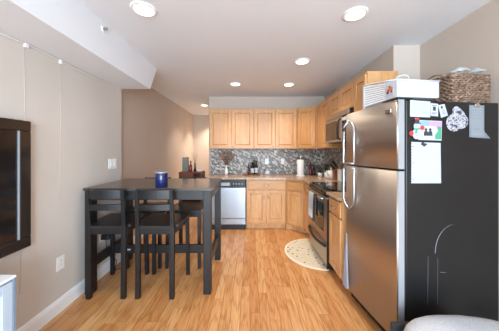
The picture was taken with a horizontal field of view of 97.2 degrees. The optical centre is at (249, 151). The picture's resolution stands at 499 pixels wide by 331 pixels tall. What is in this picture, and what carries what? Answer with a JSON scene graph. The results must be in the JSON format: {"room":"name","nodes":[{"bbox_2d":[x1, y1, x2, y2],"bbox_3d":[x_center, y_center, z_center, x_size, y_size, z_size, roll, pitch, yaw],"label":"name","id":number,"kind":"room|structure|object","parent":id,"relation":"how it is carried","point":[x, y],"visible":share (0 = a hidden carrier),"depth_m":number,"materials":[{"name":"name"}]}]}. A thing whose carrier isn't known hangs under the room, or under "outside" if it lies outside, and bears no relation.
{"room":"kitchen","nodes":[
{"label":"kitchen","id":0,"kind":"room"},
{"bbox_2d":[0,30,121,330],"bbox_3d":[-1.760,0.120,0.025,0.250,2.500,5.550,0,0,0],"label":"wall","id":1,"kind":"structure","parent":0,"point":[91,108],"depth_m":1.87,"materials":[{"name":"beige paint"}]},
{"bbox_2d":[0,117,30,258],"bbox_3d":[-1.605,0.228,0.845,0.061,0.895,1.480,0,0,0],"label":"television","id":2,"kind":"object","parent":1,"relation":"attached to","point":[15,135],"visible":1,"depth_m":1.48,"materials":[{"name":"black"}]},
{"bbox_2d":[0,33,100,294],"bbox_3d":[-1.627,0.110,1.500,0.016,1.800,1.800,0,0,0],"label":"cable","id":3,"kind":"object","parent":1,"relation":"attached to","point":[26,45],"visible":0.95,"depth_m":1.78,"materials":[{"name":"white plastic"}]},
{"bbox_2d":[56,254,64,271],"bbox_3d":[-1.630,0.955,1.895,0.010,0.120,0.080,0,0,0],"label":"wall outlet","id":4,"kind":"object","parent":1,"relation":"attached to","point":[60,261],"visible":1,"depth_m":1.89,"materials":[{"name":"white plastic"}]},
{"bbox_2d":[17,253,120,330],"bbox_3d":[-1.627,1.310,0.025,0.016,0.120,5.550,0,0,0],"label":"baseboard","id":5,"kind":"structure","parent":1,"relation":"attached to","point":[40,320],"depth_m":1.89,"materials":[{"name":"white paint"}]},
{"bbox_2d":[108,159,116,168],"bbox_3d":[-1.630,0.140,2.615,0.010,0.120,0.152,0,0,0],"label":"light switch","id":6,"kind":"object","parent":1,"relation":"attached to","point":[112,163],"visible":1,"depth_m":2.61,"materials":[{"name":"white plastic"}]},
{"bbox_2d":[101,234,130,270],"bbox_3d":[-1.532,1.134,2.520,0.126,0.469,0.302,0,0,19],"label":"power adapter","id":7,"kind":"object","parent":1,"relation":"attached to","point":[103,236],"visible":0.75,"depth_m":2.40,"materials":[{"name":"black plastic"}]},
{"bbox_2d":[0,0,156,88],"bbox_3d":[-1.450,-0.964,0.120,0.370,0.332,5.740,0,0,0],"label":"ceiling","id":8,"kind":"structure","parent":0,"point":[68,31],"depth_m":1.70,"materials":[{"name":"white paint"}]},
{"bbox_2d":[122,88,193,235],"bbox_3d":[-1.805,0.120,4.775,0.150,2.500,3.950,0,0,0],"label":"wall","id":9,"kind":"structure","parent":0,"point":[157,132],"depth_m":3.90,"materials":[{"name":"beige paint"}]},
{"bbox_2d":[194,115,208,177],"bbox_3d":[-1.215,0.120,6.810,1.030,2.500,0.120,0,0,0],"label":"wall","id":10,"kind":"structure","parent":0,"point":[201,122],"depth_m":6.75,"materials":[{"name":"beige paint"}]},
{"bbox_2d":[39,213,381,330],"bbox_3d":[0.025,1.410,2.050,4.050,0.080,9.900,0,0,0],"label":"floor","id":11,"kind":"structure","parent":0,"point":[256,286],"depth_m":2.07,"materials":[{"name":"brown wood"}]},
{"bbox_2d":[0,275,15,330],"bbox_3d":[-1.428,1.025,0.772,0.268,0.690,0.900,0,0,0],"label":"media console","id":12,"kind":"object","parent":11,"relation":"on","point":[7,282],"visible":1,"depth_m":1.18,"materials":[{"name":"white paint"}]},
{"bbox_2d":[85,189,148,299],"bbox_3d":[-1.347,0.859,2.251,0.430,1.023,0.474,0,0,-1],"label":"bar stool","id":13,"kind":"object","parent":11,"relation":"on","point":[122,223],"visible":0.92,"depth_m":2.05,"materials":[{"name":"black wood"}]},
{"bbox_2d":[126,177,170,268],"bbox_3d":[-1.260,0.859,2.814,0.430,1.023,0.474,0,0,-1],"label":"bar stool","id":14,"kind":"object","parent":11,"relation":"on","point":[132,209],"visible":0.33,"depth_m":2.59,"materials":[{"name":"black wood"}]},
{"bbox_2d":[83,178,221,294],"bbox_3d":[-0.983,0.858,2.485,1.235,1.025,0.770,0,0,0],"label":"bar table","id":15,"kind":"object","parent":11,"relation":"on","point":[204,189],"visible":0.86,"depth_m":2.20,"materials":[{"name":"black wood"}]},
{"bbox_2d":[155,171,167,187],"bbox_3d":[-0.876,0.269,2.180,0.119,0.152,0.119,0,0,0],"label":"candle jar","id":16,"kind":"object","parent":15,"relation":"on","point":[161,177],"visible":0.99,"depth_m":2.13,"materials":[{"name":"blue glass"}]},
{"bbox_2d":[134,189,189,299],"bbox_3d":[-0.888,0.859,2.251,0.430,1.023,0.474,0,0,1],"label":"bar stool","id":17,"kind":"object","parent":11,"relation":"on","point":[170,223],"visible":1,"depth_m":2.05,"materials":[{"name":"black wood"}]},
{"bbox_2d":[165,177,205,268],"bbox_3d":[-0.785,0.859,2.814,0.430,1.023,0.474,0,0,1],"label":"bar stool","id":18,"kind":"object","parent":11,"relation":"on","point":[195,209],"visible":0.56,"depth_m":2.60,"materials":[{"name":"black wood"}]},
{"bbox_2d":[179,171,204,229],"bbox_3d":[-1.055,0.863,4.020,0.400,1.015,0.320,0,0,0],"label":"wooden stand","id":19,"kind":"object","parent":11,"relation":"on","point":[202,173],"visible":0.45,"depth_m":3.89,"materials":[{"name":"brown wood"}]},
{"bbox_2d":[182,157,188,171],"bbox_3d":[-1.173,0.225,4.010,0.095,0.260,0.100,0,0,0],"label":"tin","id":20,"kind":"object","parent":19,"relation":"on","point":[185,160],"visible":0.94,"depth_m":3.96,"materials":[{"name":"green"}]},
{"bbox_2d":[183,200,199,201],"bbox_3d":[-1.055,0.921,4.020,0.352,0.018,0.296,0,0,0],"label":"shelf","id":21,"kind":"object","parent":19,"relation":"attached to","point":[183,200],"depth_m":4.06,"materials":[{"name":"brown wood"}]},
{"bbox_2d":[212,179,245,228],"bbox_3d":[-0.380,0.926,4.157,0.612,0.888,0.616,0,0,0],"label":"dishwasher","id":22,"kind":"object","parent":11,"relation":"on","point":[233,191],"visible":0.66,"depth_m":3.87,"materials":[{"name":"silver metal"}]},
{"bbox_2d":[246,179,285,227],"bbox_3d":[0.284,0.925,4.163,0.698,0.889,0.664,0,0,0],"label":"base cabinet","id":23,"kind":"object","parent":11,"relation":"on","point":[265,198],"visible":0.98,"depth_m":3.88,"materials":[{"name":"brown wood"}]},
{"bbox_2d":[285,180,307,232],"bbox_3d":[1.063,0.925,4.055,0.850,0.889,0.866,0,0,0],"label":"base cabinet","id":24,"kind":"object","parent":11,"relation":"on","point":[295,192],"visible":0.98,"depth_m":3.75,"materials":[{"name":"brown wood"}]},
{"bbox_2d":[207,174,339,183],"bbox_3d":[0.361,0.465,3.875,2.253,0.030,1.226,0,0,0],"label":"countertop","id":25,"kind":"structure","parent":24,"relation":"on","point":[307,178],"depth_m":3.88,"materials":[{"name":"beige stone"}]},
{"bbox_2d":[218,151,234,174],"bbox_3d":[-0.461,0.211,4.370,0.335,0.478,0.152,0,0,0],"label":"flower vase","id":26,"kind":"object","parent":25,"relation":"on","point":[222,154],"visible":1,"depth_m":4.35,"materials":[{"name":"white ceramic"}]},
{"bbox_2d":[265,168,269,174],"bbox_3d":[0.345,0.383,4.300,0.104,0.135,0.104,0,0,0],"label":"glass jar","id":27,"kind":"object","parent":25,"relation":"on","point":[267,171],"visible":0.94,"depth_m":4.26,"materials":[{"name":"white"}]},
{"bbox_2d":[309,162,311,174],"bbox_3d":[1.170,0.325,4.250,0.052,0.250,0.052,0,0,0],"label":"bottle","id":28,"kind":"object","parent":25,"relation":"on","point":[310,167],"visible":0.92,"depth_m":4.23,"materials":[{"name":"red glass"}]},
{"bbox_2d":[325,167,332,178],"bbox_3d":[1.369,0.340,3.740,0.205,0.221,0.192,0,0,0],"label":"tea kettle","id":29,"kind":"object","parent":25,"relation":"on","point":[328,174],"visible":0.7,"depth_m":3.67,"materials":[{"name":"white ceramic"}]},
{"bbox_2d":[330,161,338,179],"bbox_3d":[1.376,0.295,3.545,0.177,0.310,0.090,0,0,0],"label":"knife block","id":30,"kind":"object","parent":25,"relation":"on","point":[334,171],"visible":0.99,"depth_m":3.51,"materials":[{"name":"brown wood"}]},
{"bbox_2d":[337,169,345,181],"bbox_3d":[1.410,0.355,3.365,0.100,0.190,0.130,0,0,0],"label":"canister","id":31,"kind":"object","parent":25,"relation":"on","point":[339,171],"visible":0.5,"depth_m":3.31,"materials":[{"name":"white ceramic"}]},
{"bbox_3d":[0.030,0.439,4.240,0.319,0.022,0.228,0,0,0],"label":"serving tray","id":32,"kind":"object","parent":25,"relation":"on","visible":0},
{"bbox_2d":[251,162,253,174],"bbox_3d":[0.045,0.315,4.210,0.066,0.250,0.066,0,0,0],"label":"bottle","id":33,"kind":"object","parent":32,"relation":"on","point":[252,166],"visible":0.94,"depth_m":4.18,"materials":[{"name":"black glass"}]},
{"bbox_2d":[255,161,257,174],"bbox_3d":[0.120,0.305,4.220,0.066,0.270,0.066,0,0,0],"label":"bottle","id":34,"kind":"object","parent":32,"relation":"on","point":[256,165],"visible":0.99,"depth_m":4.19,"materials":[{"name":"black glass"}]},
{"bbox_3d":[0.955,0.263,4.160,0.168,0.374,0.168,0,0,0],"label":"paper towel holder","id":35,"kind":"object","parent":25,"relation":"on","visible":0},
{"bbox_2d":[297,160,303,174],"bbox_3d":[0.955,0.290,4.160,0.136,0.290,0.136,0,0,0],"label":"paper towel roll","id":36,"kind":"object","parent":35,"relation":"on","point":[300,163],"visible":0.9,"depth_m":4.10,"materials":[{"name":"white paper"}]},
{"bbox_2d":[284,238,328,270],"bbox_3d":[0.695,1.365,3.000,0.440,0.010,0.920,0,0,0],"label":"rug","id":37,"kind":"object","parent":11,"relation":"on","point":[302,252],"visible":0.98,"depth_m":2.92,"materials":[{"name":"beige fabric"}]},
{"bbox_2d":[304,183,309,233],"bbox_3d":[1.188,0.925,3.440,0.601,0.889,0.350,0,0,0],"label":"base cabinet","id":38,"kind":"object","parent":11,"relation":"on","point":[306,194],"visible":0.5,"depth_m":3.49,"materials":[{"name":"brown wood"}]},
{"bbox_2d":[306,182,345,269],"bbox_3d":[1.146,0.877,2.880,0.668,0.985,0.750,0,0,0],"label":"range","id":39,"kind":"object","parent":11,"relation":"on","point":[319,228],"visible":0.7,"depth_m":2.72,"materials":[{"name":"silver metal"}]},
{"bbox_2d":[308,191,313,217],"bbox_3d":[0.808,0.683,2.885,0.044,0.320,0.190,0,0,0],"label":"dish towel","id":40,"kind":"object","parent":39,"relation":"hanging from","point":[310,208],"visible":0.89,"depth_m":2.88,"materials":[{"name":"white fabric"}]},
{"bbox_2d":[313,194,317,220],"bbox_3d":[0.809,0.688,2.730,0.042,0.330,0.080,0,0,0],"label":"dish towel","id":41,"kind":"object","parent":39,"relation":"hanging from","point":[313,194],"visible":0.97,"depth_m":2.72,"materials":[{"name":"grey fabric"}]},
{"bbox_2d":[310,182,345,192],"bbox_3d":[1.180,0.458,2.880,0.600,0.034,0.750,0,0,0],"label":"cooktop","id":42,"kind":"object","parent":39,"relation":"in","point":[322,187],"depth_m":2.84,"materials":[{"name":"grey glass"}]},
{"bbox_2d":[329,197,349,290],"bbox_3d":[1.170,0.925,2.330,0.637,0.889,0.330,0,0,0],"label":"base cabinet","id":43,"kind":"object","parent":11,"relation":"on","point":[337,214],"visible":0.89,"depth_m":2.25,"materials":[{"name":"brown wood"}]},
{"bbox_2d":[326,192,345,200],"bbox_3d":[1.177,0.465,2.332,0.623,0.030,0.333,0,0,0],"label":"countertop","id":44,"kind":"structure","parent":43,"relation":"on","point":[336,195],"depth_m":2.31,"materials":[{"name":"beige stone"}]},
{"bbox_2d":[342,97,497,330],"bbox_3d":[1.303,0.501,1.820,0.862,1.737,0.624,0,0,-7],"label":"refrigerator","id":45,"kind":"object","parent":11,"relation":"on","point":[415,250],"depth_m":1.54,"materials":[{"name":"silver metal"}]},
{"bbox_2d":[362,74,439,108],"bbox_3d":[1.112,-0.453,1.661,0.324,0.201,0.374,0,0,-7],"label":"storage bin","id":46,"kind":"object","parent":45,"relation":"on","point":[417,89],"visible":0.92,"depth_m":1.50,"materials":[{"name":"white plastic"}]},
{"bbox_2d":[410,100,429,116],"bbox_3d":[1.151,-0.292,1.488,0.152,0.115,0.002,0,0,-7],"label":"paper note","id":47,"kind":"object","parent":45,"relation":"attached to","point":[417,108],"visible":1,"depth_m":1.49,"materials":[{"name":"grey paper"}]},
{"bbox_2d":[412,103,428,112],"bbox_3d":[1.150,-0.295,1.487,0.125,0.063,0.001,0,0,-7],"label":"paper","id":48,"kind":"object","parent":47,"relation":"attached to","point":[412,103],"depth_m":1.49,"materials":[{"name":"white paper"}]},
{"bbox_2d":[409,118,441,140],"bbox_3d":[1.192,-0.154,1.490,0.250,0.152,0.006,0,0,-7],"label":"photo card","id":49,"kind":"object","parent":45,"relation":"attached to","point":[423,129],"visible":1,"depth_m":1.49,"materials":[{"name":"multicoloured paper"}]},
{"bbox_2d":[420,126,434,135],"bbox_3d":[1.207,-0.142,1.493,0.110,0.068,0.002,0,0,-7],"label":"photo","id":50,"kind":"object","parent":49,"relation":"attached to","point":[424,130],"depth_m":1.49,"materials":[{"name":"grey paper"}]},
{"bbox_2d":[411,142,440,182],"bbox_3d":[1.196,0.073,1.493,0.226,0.282,0.002,0,0,-7],"label":"page","id":51,"kind":"object","parent":45,"relation":"attached to","point":[426,160],"visible":1,"depth_m":1.49,"materials":[{"name":"grey paper"}]},
{"bbox_2d":[430,103,437,115],"bbox_3d":[1.257,-0.288,1.500,0.058,0.090,0.002,0,0,-7],"label":"paper note","id":52,"kind":"object","parent":45,"relation":"attached to","point":[433,107],"visible":1,"depth_m":1.50,"materials":[{"name":"grey paper"}]},
{"bbox_2d":[438,104,447,117],"bbox_3d":[1.324,-0.282,1.508,0.075,0.096,0.002,0,0,-7],"label":"paper note","id":53,"kind":"object","parent":45,"relation":"attached to","point":[443,112],"visible":1,"depth_m":1.51,"materials":[{"name":"grey paper"}]},
{"bbox_2d":[446,106,467,131],"bbox_3d":[1.432,-0.228,1.521,0.170,0.174,0.003,0,0,-7],"label":"oven mitt","id":54,"kind":"object","parent":45,"relation":"attached to","point":[457,120],"visible":1,"depth_m":1.52,"materials":[{"name":"white fabric"}]},
{"bbox_2d":[427,73,490,102],"bbox_3d":[1.583,-0.472,1.717,0.342,0.241,0.271,0,0,-7],"label":"wicker basket","id":55,"kind":"object","parent":45,"relation":"on","point":[467,87],"visible":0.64,"depth_m":1.59,"materials":[{"name":"brown wicker"}]},
{"bbox_2d":[445,67,469,74],"bbox_3d":[1.530,-0.597,1.612,0.148,0.056,0.097,0,0,-7],"label":"napkin","id":56,"kind":"object","parent":55,"relation":"on","point":[459,69],"visible":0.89,"depth_m":1.59,"materials":[{"name":"white paper"}]},
{"bbox_2d":[466,67,488,73],"bbox_3d":[1.669,-0.597,1.629,0.128,0.056,0.098,0,0,-7],"label":"napkin","id":57,"kind":"object","parent":55,"relation":"on","point":[478,70],"visible":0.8,"depth_m":1.61,"materials":[{"name":"white paper"}]},
{"bbox_2d":[469,105,489,138],"bbox_3d":[1.596,-0.210,1.539,0.137,0.235,0.024,0,0,5],"label":"list","id":58,"kind":"object","parent":45,"relation":"attached to","point":[476,114],"visible":1,"depth_m":1.54,"materials":[{"name":"grey paper"}]},
{"bbox_2d":[404,315,498,330],"bbox_3d":[1.250,1.161,1.160,0.770,0.417,0.400,0,0,0],"label":"ottoman","id":59,"kind":"object","parent":11,"relation":"on","point":[430,322],"visible":1,"depth_m":1.23,"materials":[{"name":"off-white light grey fabric"}]},
{"bbox_2d":[209,97,323,175],"bbox_3d":[0.490,0.120,4.560,2.660,2.500,0.120,0,0,0],"label":"wall","id":60,"kind":"structure","parent":0,"point":[214,102],"depth_m":4.50,"materials":[{"name":"beige paint"}]},
{"bbox_2d":[209,109,253,148],"bbox_3d":[-0.352,-0.440,4.322,0.845,0.760,0.357,0,0,0],"label":"upper cabinet","id":61,"kind":"object","parent":60,"relation":"attached to","point":[228,128],"visible":1,"depth_m":4.18,"materials":[{"name":"brown wood"}]},
{"bbox_2d":[211,149,323,173],"bbox_3d":[0.360,0.193,4.495,2.320,0.505,0.010,0,0,0],"label":"backsplash","id":62,"kind":"structure","parent":60,"relation":"attached to","point":[239,162],"depth_m":4.49,"materials":[{"name":"grey glass"}]},
{"bbox_2d":[254,109,296,148],"bbox_3d":[0.480,-0.440,4.322,0.820,0.760,0.357,0,0,0],"label":"upper cabinet","id":63,"kind":"object","parent":60,"relation":"attached to","point":[273,128],"visible":0.99,"depth_m":4.18,"materials":[{"name":"brown wood"}]},
{"bbox_2d":[297,106,316,148],"bbox_3d":[1.195,-0.440,4.195,0.606,0.760,0.606,0,0,0],"label":"upper cabinet","id":64,"kind":"object","parent":60,"relation":"attached to","point":[306,117],"visible":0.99,"depth_m":4.02,"materials":[{"name":"brown wood"}]},
{"bbox_2d":[80,0,490,114],"bbox_3d":[0.025,-1.180,2.050,4.050,0.100,9.900,0,0,0],"label":"ceiling","id":65,"kind":"structure","parent":0,"point":[197,48],"depth_m":2.15,"materials":[{"name":"white paint"}]},
{"bbox_2d":[130,1,156,16],"bbox_3d":[-0.840,-1.123,1.740,0.196,0.011,0.196,0,0,0],"label":"recessed light","id":66,"kind":"object","parent":65,"relation":"in","point":[144,9],"visible":1,"depth_m":1.73,"materials":[{"name":"white paint"}]},
{"bbox_2d":[230,82,240,85],"bbox_3d":[-0.240,-1.123,3.650,0.196,0.011,0.196,0,0,0],"label":"recessed light","id":67,"kind":"object","parent":65,"relation":"in","point":[232,83],"visible":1,"depth_m":3.65,"materials":[{"name":"white paint"}]},
{"bbox_2d":[283,83,294,86],"bbox_3d":[0.650,-1.123,3.680,0.196,0.011,0.196,0,0,0],"label":"recessed light","id":68,"kind":"object","parent":65,"relation":"in","point":[285,84],"visible":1,"depth_m":3.66,"materials":[{"name":"white paint"}]},
{"bbox_2d":[294,58,309,64],"bbox_3d":[0.650,-1.123,2.740,0.196,0.011,0.196,0,0,0],"label":"recessed light","id":69,"kind":"object","parent":65,"relation":"in","point":[302,61],"visible":1,"depth_m":2.73,"materials":[{"name":"white paint"}]},
{"bbox_2d":[342,6,368,21],"bbox_3d":[0.860,-1.123,1.800,0.196,0.011,0.196,0,0,0],"label":"recessed light","id":70,"kind":"object","parent":65,"relation":"in","point":[356,13],"visible":1,"depth_m":1.79,"materials":[{"name":"white paint"}]},
{"bbox_2d":[324,45,419,99],"bbox_3d":[1.745,0.120,3.415,0.450,2.500,2.170,0,0,0],"label":"wall","id":71,"kind":"structure","parent":0,"point":[404,59],"depth_m":2.33,"materials":[{"name":"beige paint"}]},
{"bbox_2d":[317,97,345,148],"bbox_3d":[1.321,-0.440,3.567,0.355,0.760,0.635,0,0,0],"label":"upper cabinet","id":72,"kind":"object","parent":71,"relation":"attached to","point":[323,107],"visible":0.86,"depth_m":3.57,"materials":[{"name":"brown wood"}]},
{"bbox_2d":[324,148,350,171],"bbox_3d":[1.515,0.163,3.415,0.010,0.565,2.150,0,0,0],"label":"backsplash","id":73,"kind":"structure","parent":71,"relation":"attached to","point":[335,155],"depth_m":3.93,"materials":[{"name":"grey glass"}]},
{"bbox_2d":[329,80,354,115],"bbox_3d":[1.334,-0.662,2.870,0.328,0.315,0.760,0,0,0],"label":"upper cabinet","id":74,"kind":"object","parent":71,"relation":"attached to","point":[343,99],"visible":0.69,"depth_m":2.81,"materials":[{"name":"brown wood"}]},
{"bbox_2d":[325,108,353,143],"bbox_3d":[1.275,-0.312,2.870,0.429,0.375,0.750,0,0,0],"label":"microwave","id":75,"kind":"object","parent":74,"relation":"attached to","point":[334,125],"visible":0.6,"depth_m":2.84,"materials":[{"name":"silver metal"}]},
{"bbox_2d":[354,71,397,111],"bbox_3d":[1.334,-0.440,2.357,0.328,0.760,0.265,0,0,0],"label":"upper cabinet","id":76,"kind":"object","parent":71,"relation":"attached to","point":[369,77],"visible":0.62,"depth_m":2.24,"materials":[{"name":"brown wood"}]},
{"bbox_2d":[390,322,408,330],"bbox_3d":[0.968,1.220,1.381,0.165,0.300,0.032,0,0,0],"label":"cushion","id":77,"kind":"object","parent":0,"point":[394,326],"visible":0.54,"depth_m":1.37,"materials":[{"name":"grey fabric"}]},
{"bbox_2d":[420,0,498,320],"bbox_3d":[1.875,0.120,-0.210,0.150,2.500,5.080,0,0,0],"label":"wall","id":78,"kind":"structure","parent":0,"point":[472,42],"depth_m":1.76,"materials":[{"name":"beige paint"}]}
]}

